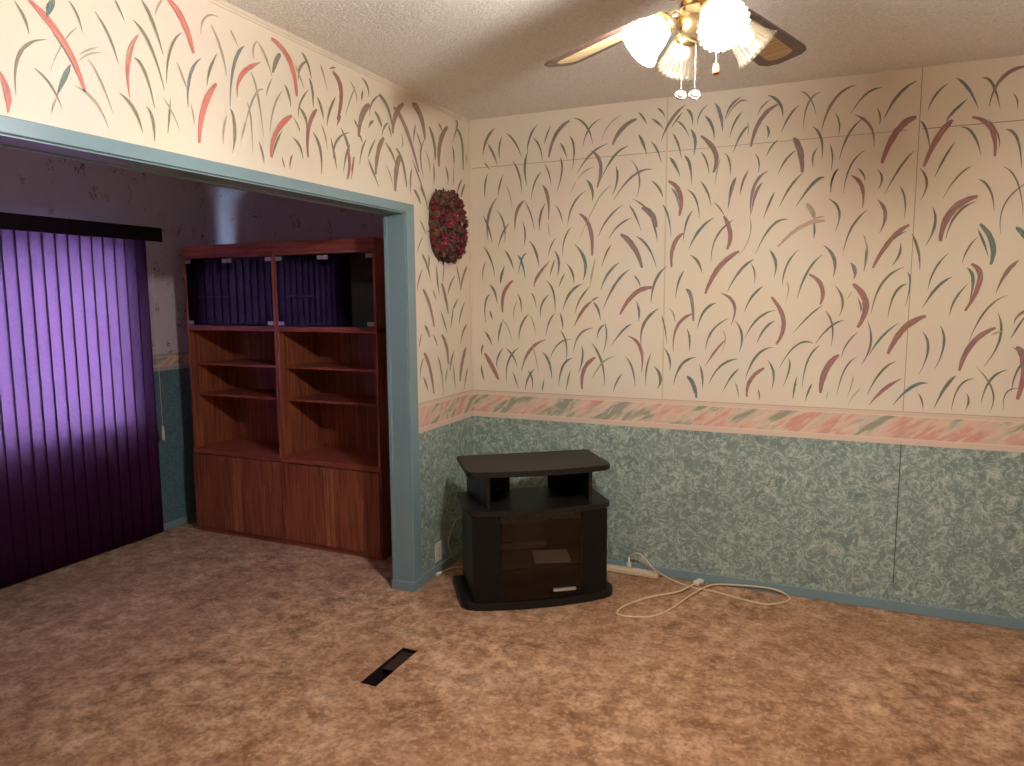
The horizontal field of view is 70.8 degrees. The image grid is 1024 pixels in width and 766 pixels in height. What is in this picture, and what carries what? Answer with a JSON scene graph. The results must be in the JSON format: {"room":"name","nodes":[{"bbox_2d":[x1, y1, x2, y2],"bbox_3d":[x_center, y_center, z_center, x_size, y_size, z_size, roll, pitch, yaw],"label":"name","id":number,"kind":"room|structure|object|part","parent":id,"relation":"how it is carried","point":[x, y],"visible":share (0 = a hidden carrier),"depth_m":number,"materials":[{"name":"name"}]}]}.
{"room":"living room","nodes":[
{"label":"living room","id":0,"kind":"room"},
{"bbox_2d":[0,147,206,522],"bbox_3d":[-3.436,-0.061,3.048,0.100,2.730,5.450,3,7,24],"label":"wall","id":1,"kind":"structure","parent":0,"point":[31,183],"depth_m":5.06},
{"bbox_2d":[0,212,164,588],"bbox_3d":[-2.848,0.102,4.130,0.118,2.110,2.045,3,7,24],"label":"vertical blind","id":2,"kind":"object","parent":1,"relation":"attached to","point":[80,478],"visible":1,"depth_m":4.43,"materials":[{"name":"fabric"}]},
{"bbox_3d":[-2.438,-0.336,4.945,0.003,1.280,0.005,3,7,24],"label":"cord","id":3,"kind":"part","parent":2,"relation":"part of","materials":[{"name":"white plastic"}]},
{"bbox_2d":[164,513,196,530],"bbox_3d":[-3.379,1.273,3.176,0.012,0.050,5.438,3,7,24],"label":"baseboard","id":4,"kind":"structure","parent":1,"relation":"attached to","point":[189,518],"depth_m":5.29,"materials":[{"name":"blue paint"}]},
{"bbox_2d":[0,0,472,574],"bbox_3d":[-1.413,0.030,2.158,0.120,2.730,5.450,3,7,24],"label":"wall","id":5,"kind":"structure","parent":0,"point":[201,79],"depth_m":2.90,"materials":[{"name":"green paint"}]},
{"bbox_2d":[0,115,423,591],"bbox_3d":[-1.073,0.231,2.945,0.153,2.143,2.430,3,7,24],"label":"trim","id":6,"kind":"structure","parent":5,"relation":"attached to","point":[15,133],"depth_m":3.86,"materials":[{"name":"blue paint"}]},
{"bbox_2d":[207,0,470,123],"bbox_3d":[-1.363,-1.312,1.974,0.014,0.022,5.450,3,7,24],"label":"trim","id":7,"kind":"structure","parent":5,"relation":"attached to","point":[232,8],"depth_m":3.18,"materials":[{"name":"beige paint"}]},
{"bbox_2d":[435,541,441,562],"bbox_3d":[-0.441,1.010,4.314,0.009,0.116,0.072,3,7,24],"label":"wall outlet","id":8,"kind":"object","parent":5,"relation":"attached to","point":[438,556],"visible":1,"depth_m":4.31,"materials":[{"name":"white plastic"}]},
{"bbox_2d":[422,548,462,583],"bbox_3d":[-0.384,1.101,4.448,0.012,0.055,0.668,3,7,24],"label":"baseboard","id":9,"kind":"structure","parent":5,"relation":"attached to","point":[449,561],"depth_m":4.36,"materials":[{"name":"blue paint"}]},
{"bbox_2d":[428,188,468,265],"bbox_3d":[-0.343,-0.908,4.203,0.119,0.454,0.409,3,7,24],"label":"wreath","id":10,"kind":"object","parent":5,"relation":"attached to","point":[448,223],"visible":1,"depth_m":4.12,"materials":[{"name":"red plant"}]},
{"bbox_2d":[468,126,473,389],"bbox_3d":[-0.258,-0.771,4.541,0.012,1.641,0.012,3,7,24],"label":"trim","id":11,"kind":"structure","parent":5,"relation":"attached to","point":[469,137],"depth_m":4.53,"materials":[{"name":"beige paint"}]},
{"bbox_2d":[0,519,1023,765],"bbox_3d":[-0.560,1.439,1.947,6.370,0.030,5.650,3,7,24],"label":"floor","id":12,"kind":"structure","parent":0,"point":[185,644],"depth_m":3.16,"materials":[{"name":"carpet"}]},
{"bbox_2d":[182,242,285,543],"bbox_3d":[-1.821,0.054,5.075,0.792,2.008,0.417,3,7,24],"label":"bookcase","id":13,"kind":"object","parent":12,"relation":"on","point":[230,293],"visible":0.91,"depth_m":4.99,"materials":[{"name":"red wood"}]},
{"bbox_3d":[-2.071,-0.618,4.906,0.375,0.447,0.005,3,7,24],"label":"glass door","id":14,"kind":"part","parent":13,"relation":"part of","materials":[{"name":"clear glass"}]},
{"bbox_3d":[-2.169,0.038,5.241,0.018,2.004,0.395,3,7,24],"label":"panel","id":15,"kind":"part","parent":13,"relation":"part of","materials":[{"name":"red wood"}]},
{"bbox_3d":[-2.075,0.765,5.059,0.386,0.521,0.018,3,7,24],"label":"cabinet door","id":16,"kind":"part","parent":13,"relation":"part of","materials":[{"name":"red wood"}]},
{"bbox_3d":[-1.824,-0.902,4.970,0.792,0.086,0.400,3,7,24],"label":"cornice","id":17,"kind":"part","parent":13,"relation":"part of","materials":[{"name":"red wood"}]},
{"bbox_3d":[-1.822,-0.389,5.026,0.790,0.033,0.390,3,7,24],"label":"fixed shelf","id":18,"kind":"part","parent":13,"relation":"part of","materials":[{"name":"red wood"}]},
{"bbox_3d":[-1.916,0.773,4.985,0.034,0.519,0.018,3,7,24],"label":"door pull","id":19,"kind":"part","parent":13,"relation":"part of","materials":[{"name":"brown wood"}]},
{"bbox_3d":[-1.809,-0.140,5.082,0.750,0.016,0.328,3,7,24],"label":"shelf","id":20,"kind":"part","parent":13,"relation":"part of","materials":[{"name":"red wood"}]},
{"bbox_3d":[-1.807,0.076,5.108,0.750,0.016,0.328,3,7,24],"label":"shelf","id":21,"kind":"part","parent":13,"relation":"part of","materials":[{"name":"red wood"}]},
{"bbox_2d":[194,438,281,461],"bbox_3d":[-1.817,0.470,5.127,0.792,0.036,0.392,3,7,24],"label":"shelf","id":22,"kind":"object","parent":13,"relation":"on","point":[236,447],"depth_m":5.06,"materials":[{"name":"red wood"}]},
{"bbox_3d":[-1.878,0.775,4.968,0.034,0.519,0.018,3,7,24],"label":"door pull","id":23,"kind":"part","parent":13,"relation":"part of","materials":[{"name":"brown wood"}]},
{"bbox_3d":[-1.726,-0.602,4.753,0.375,0.447,0.005,3,7,24],"label":"glass door","id":24,"kind":"part","parent":13,"relation":"part of","materials":[{"name":"clear glass"}]},
{"bbox_3d":[-1.738,0.035,5.260,0.754,1.900,0.006,3,7,24],"label":"panel","id":25,"kind":"part","parent":13,"relation":"part of","materials":[{"name":"red wood"}]},
{"bbox_3d":[-1.715,0.782,4.901,0.386,0.521,0.018,3,7,24],"label":"cabinet door","id":26,"kind":"part","parent":13,"relation":"part of","materials":[{"name":"red wood"}]},
{"bbox_3d":[-1.463,0.070,4.930,0.018,2.004,0.395,3,7,24],"label":"panel","id":27,"kind":"part","parent":13,"relation":"part of","materials":[{"name":"red wood"}]},
{"bbox_2d":[272,237,391,559],"bbox_3d":[-1.100,0.086,4.758,0.780,2.008,0.417,3,7,24],"label":"bookcase","id":28,"kind":"object","parent":12,"relation":"on","point":[331,309],"visible":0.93,"depth_m":4.65,"materials":[{"name":"red wood"}]},
{"bbox_3d":[-1.443,0.071,4.921,0.018,2.004,0.395,3,7,24],"label":"panel","id":29,"kind":"part","parent":28,"relation":"part of","materials":[{"name":"red wood"}]},
{"bbox_3d":[-1.348,-0.585,4.587,0.369,0.447,0.005,3,7,24],"label":"glass door","id":30,"kind":"part","parent":28,"relation":"part of","materials":[{"name":"clear glass"}]},
{"bbox_3d":[-1.352,0.798,4.741,0.380,0.521,0.018,3,7,24],"label":"cabinet door","id":31,"kind":"part","parent":28,"relation":"part of","materials":[{"name":"red wood"}]},
{"bbox_3d":[-1.195,0.806,4.667,0.034,0.519,0.018,3,7,24],"label":"door pull","id":32,"kind":"part","parent":28,"relation":"part of","materials":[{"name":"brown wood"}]},
{"bbox_3d":[-1.103,-0.869,4.652,0.780,0.086,0.400,3,7,24],"label":"cornice","id":33,"kind":"part","parent":28,"relation":"part of","materials":[{"name":"red wood"}]},
{"bbox_3d":[-1.101,-0.357,4.709,0.778,0.033,0.390,3,7,24],"label":"fixed shelf","id":34,"kind":"part","parent":28,"relation":"part of","materials":[{"name":"red wood"}]},
{"bbox_3d":[-1.088,-0.107,4.765,0.738,0.016,0.328,3,7,24],"label":"shelf","id":35,"kind":"part","parent":28,"relation":"part of","materials":[{"name":"red wood"}]},
{"bbox_3d":[-1.086,0.108,4.790,0.738,0.016,0.328,3,7,24],"label":"shelf","id":36,"kind":"part","parent":28,"relation":"part of","materials":[{"name":"red wood"}]},
{"bbox_3d":[-1.157,0.808,4.650,0.034,0.519,0.018,3,7,24],"label":"door pull","id":37,"kind":"part","parent":28,"relation":"part of","materials":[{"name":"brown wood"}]},
{"bbox_2d":[282,446,389,472],"bbox_3d":[-1.096,0.503,4.809,0.780,0.036,0.392,3,7,24],"label":"shelf","id":38,"kind":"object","parent":28,"relation":"on","point":[334,457],"depth_m":4.73,"materials":[{"name":"red wood"}]},
{"bbox_3d":[-1.017,0.068,4.943,0.742,1.900,0.006,3,7,24],"label":"panel","id":39,"kind":"part","parent":28,"relation":"part of","materials":[{"name":"red wood"}]},
{"bbox_3d":[-1.008,-0.570,4.437,0.369,0.447,0.005,3,7,24],"label":"glass door","id":40,"kind":"part","parent":28,"relation":"part of","materials":[{"name":"clear glass"}]},
{"bbox_3d":[-0.997,0.814,4.584,0.380,0.521,0.018,3,7,24],"label":"cabinet door","id":41,"kind":"part","parent":28,"relation":"part of","materials":[{"name":"red wood"}]},
{"bbox_3d":[-0.747,0.103,4.615,0.018,2.004,0.395,3,7,24],"label":"panel","id":42,"kind":"part","parent":28,"relation":"part of","materials":[{"name":"red wood"}]},
{"bbox_2d":[360,648,416,686],"bbox_3d":[-0.547,1.423,3.258,0.083,0.300,0.344,3,7,24],"label":"floor vent","id":43,"kind":"object","parent":12,"relation":"in","point":[376,677],"visible":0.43,"depth_m":3.28,"materials":[{"name":"metal"}]},
{"bbox_2d":[435,566,462,575],"bbox_3d":[-0.382,1.127,4.351,0.210,0.025,0.046,-7,9,-43],"label":"lead","id":44,"kind":"object","parent":12,"relation":"on","point":[439,572],"visible":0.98,"depth_m":4.34,"materials":[{"name":"white plastic"}]},
{"bbox_2d":[448,515,461,564],"bbox_3d":[-0.337,0.948,4.360,0.102,0.335,0.050,-1,7,-6],"label":"loose cable","id":45,"kind":"object","parent":12,"relation":"on","point":[461,515],"visible":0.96,"depth_m":4.33,"materials":[{"name":"plastic"}]},
{"bbox_2d":[453,449,612,610],"bbox_3d":[0.117,0.800,4.006,0.850,0.750,0.469,-2,7,-12],"label":"tv stand","id":46,"kind":"object","parent":12,"relation":"on","point":[493,578],"visible":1,"depth_m":3.91,"materials":[{"name":"black laminate"}]},
{"bbox_3d":[-0.187,0.553,3.937,0.018,0.179,0.376,-3,7,-20],"label":"support panel","id":47,"kind":"part","parent":46,"relation":"part of","materials":[{"name":"black laminate"}]},
{"bbox_2d":[501,540,545,549],"bbox_3d":[0.066,0.943,4.191,0.268,0.030,0.040,-2,7,-12],"label":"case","id":48,"kind":"object","parent":46,"relation":"on","point":[528,544],"visible":0.9,"depth_m":4.18,"materials":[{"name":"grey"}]},
{"bbox_2d":[457,449,609,477],"bbox_3d":[0.115,0.442,3.965,0.784,0.030,0.457,-2,7,-12],"label":"shelf","id":49,"kind":"object","parent":46,"relation":"attached to","point":[545,463],"depth_m":3.88,"materials":[{"name":"black laminate"}]},
{"bbox_2d":[457,485,609,516],"bbox_3d":[0.116,0.649,3.990,0.784,0.028,0.457,-2,7,-12],"label":"shelf","id":50,"kind":"object","parent":46,"relation":"attached to","point":[505,501],"depth_m":3.90,"materials":[{"name":"black laminate"}]},
{"bbox_2d":[501,541,580,571],"bbox_3d":[0.111,0.982,4.064,0.698,0.016,0.335,-2,7,-12],"label":"shelf","id":51,"kind":"object","parent":46,"relation":"attached to","point":[515,559],"depth_m":4.04,"materials":[{"name":"black laminate"}]},
{"bbox_3d":[0.074,0.958,4.231,0.698,0.295,0.008,-2,7,-12],"label":"panel","id":52,"kind":"part","parent":46,"relation":"part of","materials":[{"name":"clear glass"}]},
{"bbox_2d":[532,549,570,563],"bbox_3d":[0.219,0.970,4.032,0.200,0.012,0.180,-1,7,-4],"label":"booklet","id":53,"kind":"object","parent":46,"relation":"on","point":[540,556],"visible":1,"depth_m":4.01,"materials":[{"name":"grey paper"}]},
{"bbox_3d":[0.281,1.100,3.846,0.125,0.014,0.020,-2,7,-12],"label":"door pull","id":54,"kind":"part","parent":46,"relation":"part of","materials":[{"name":"metal"}]},
{"bbox_3d":[0.408,0.534,4.064,0.018,0.179,0.376,-1,7,-4],"label":"support panel","id":55,"kind":"part","parent":46,"relation":"part of","materials":[{"name":"black laminate"}]},
{"bbox_2d":[607,564,659,578],"bbox_3d":[0.712,1.120,4.297,0.330,0.036,0.048,3,7,24],"label":"power strip","id":56,"kind":"object","parent":12,"relation":"on","point":[610,567],"visible":0.91,"depth_m":4.28,"materials":[{"name":"white plastic"}]},
{"bbox_2d":[616,552,790,617],"bbox_3d":[0.991,1.115,3.862,0.919,0.153,0.624,3,7,24],"label":"extension cord","id":57,"kind":"object","parent":12,"relation":"on","point":[699,581],"visible":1,"depth_m":3.98,"materials":[{"name":"white plastic"}]},
{"bbox_2d":[204,55,1023,618],"bbox_3d":[0.553,-0.235,4.305,6.370,2.730,0.102,3,7,24],"label":"wall","id":58,"kind":"structure","parent":0,"point":[785,320],"depth_m":3.87,"materials":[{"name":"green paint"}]},
{"bbox_2d":[607,559,1023,629],"bbox_3d":[1.554,1.145,3.965,3.950,0.055,0.012,3,7,24],"label":"baseboard","id":59,"kind":"structure","parent":58,"relation":"attached to","point":[905,607],"depth_m":3.85,"materials":[{"name":"blue paint"}]},
{"bbox_2d":[224,0,1023,119],"bbox_3d":[-0.578,-1.327,1.622,6.370,0.080,5.650,3,7,24],"label":"ceiling","id":60,"kind":"structure","parent":0,"point":[473,59],"depth_m":3.11,"materials":[{"name":"white paint"}]},
{"bbox_2d":[544,0,806,99],"bbox_3d":[0.533,-1.030,1.841,1.214,0.575,1.273,3,7,24],"label":"ceiling fan","id":61,"kind":"object","parent":60,"relation":"hanging from","point":[752,34],"visible":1,"depth_m":1.96,"materials":[{"name":"gold metal"}]},
{"bbox_3d":[0.271,-1.036,2.206,0.146,0.037,0.480,-5,8,-32],"label":"blade","id":62,"kind":"part","parent":61,"relation":"part of","materials":[{"name":"brown wood"}]},
{"bbox_3d":[0.342,-0.885,1.855,0.129,0.130,0.119,3,7,24],"label":"lamp shade","id":63,"kind":"part","parent":61,"relation":"part of","materials":[{"name":"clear glass"}]},
{"bbox_3d":[0.369,-0.908,1.861,0.060,0.061,0.049,3,7,24],"label":"bulb","id":64,"kind":"part","parent":61,"relation":"part of","materials":[{"name":"white glass"}]},
{"bbox_3d":[0.406,-1.007,2.006,0.170,0.020,0.138,3,7,24],"label":"blade arm","id":65,"kind":"part","parent":61,"relation":"part of","materials":[{"name":"gold metal"}]},
{"bbox_3d":[0.424,-0.945,1.864,0.044,0.025,0.015,-1,7,-6],"label":"light arm","id":66,"kind":"part","parent":61,"relation":"part of","materials":[{"name":"gold metal"}]},
{"bbox_3d":[0.464,-0.905,2.022,0.119,0.130,0.129,3,7,24],"label":"lamp shade","id":67,"kind":"part","parent":61,"relation":"part of","materials":[{"name":"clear glass"}]},
{"bbox_3d":[0.449,-0.851,1.905,0.004,0.155,0.004,-1,7,-6],"label":"pull chain","id":68,"kind":"part","parent":61,"relation":"part of","materials":[{"name":"metal"}]},
{"bbox_3d":[0.473,-0.924,1.992,0.049,0.061,0.060,3,7,24],"label":"bulb","id":69,"kind":"part","parent":61,"relation":"part of","materials":[{"name":"white glass"}]},
{"bbox_3d":[0.484,-0.834,1.899,0.004,0.127,0.004,3,7,24],"label":"pull chain","id":70,"kind":"part","parent":61,"relation":"part of","materials":[{"name":"metal"}]},
{"bbox_3d":[0.526,-0.873,1.852,0.004,0.100,0.004,-5,8,-36],"label":"pull chain","id":71,"kind":"part","parent":61,"relation":"part of","materials":[{"name":"metal"}]},
{"bbox_3d":[0.502,-0.897,1.758,0.049,0.061,0.060,3,7,24],"label":"bulb","id":72,"kind":"part","parent":61,"relation":"part of","materials":[{"name":"white glass"}]},
{"bbox_3d":[0.511,-0.872,1.733,0.119,0.130,0.129,3,7,24],"label":"lamp shade","id":73,"kind":"part","parent":61,"relation":"part of","materials":[{"name":"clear glass"}]},
{"bbox_3d":[0.598,-1.005,1.979,0.097,0.020,0.182,3,7,24],"label":"blade arm","id":74,"kind":"part","parent":61,"relation":"part of","materials":[{"name":"metal"}]},
{"bbox_3d":[0.605,-0.913,1.889,0.060,0.061,0.049,3,7,24],"label":"bulb","id":75,"kind":"part","parent":61,"relation":"part of","materials":[{"name":"white glass"}]},
{"bbox_3d":[0.633,-0.892,1.900,0.129,0.130,0.119,3,7,24],"label":"lamp shade","id":76,"kind":"part","parent":61,"relation":"part of","materials":[{"name":"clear glass"}]},
{"bbox_3d":[0.746,-1.036,2.173,0.146,0.037,0.480,5,9,40],"label":"blade","id":77,"kind":"part","parent":61,"relation":"part of","materials":[{"name":"brown wood"}]}
]}

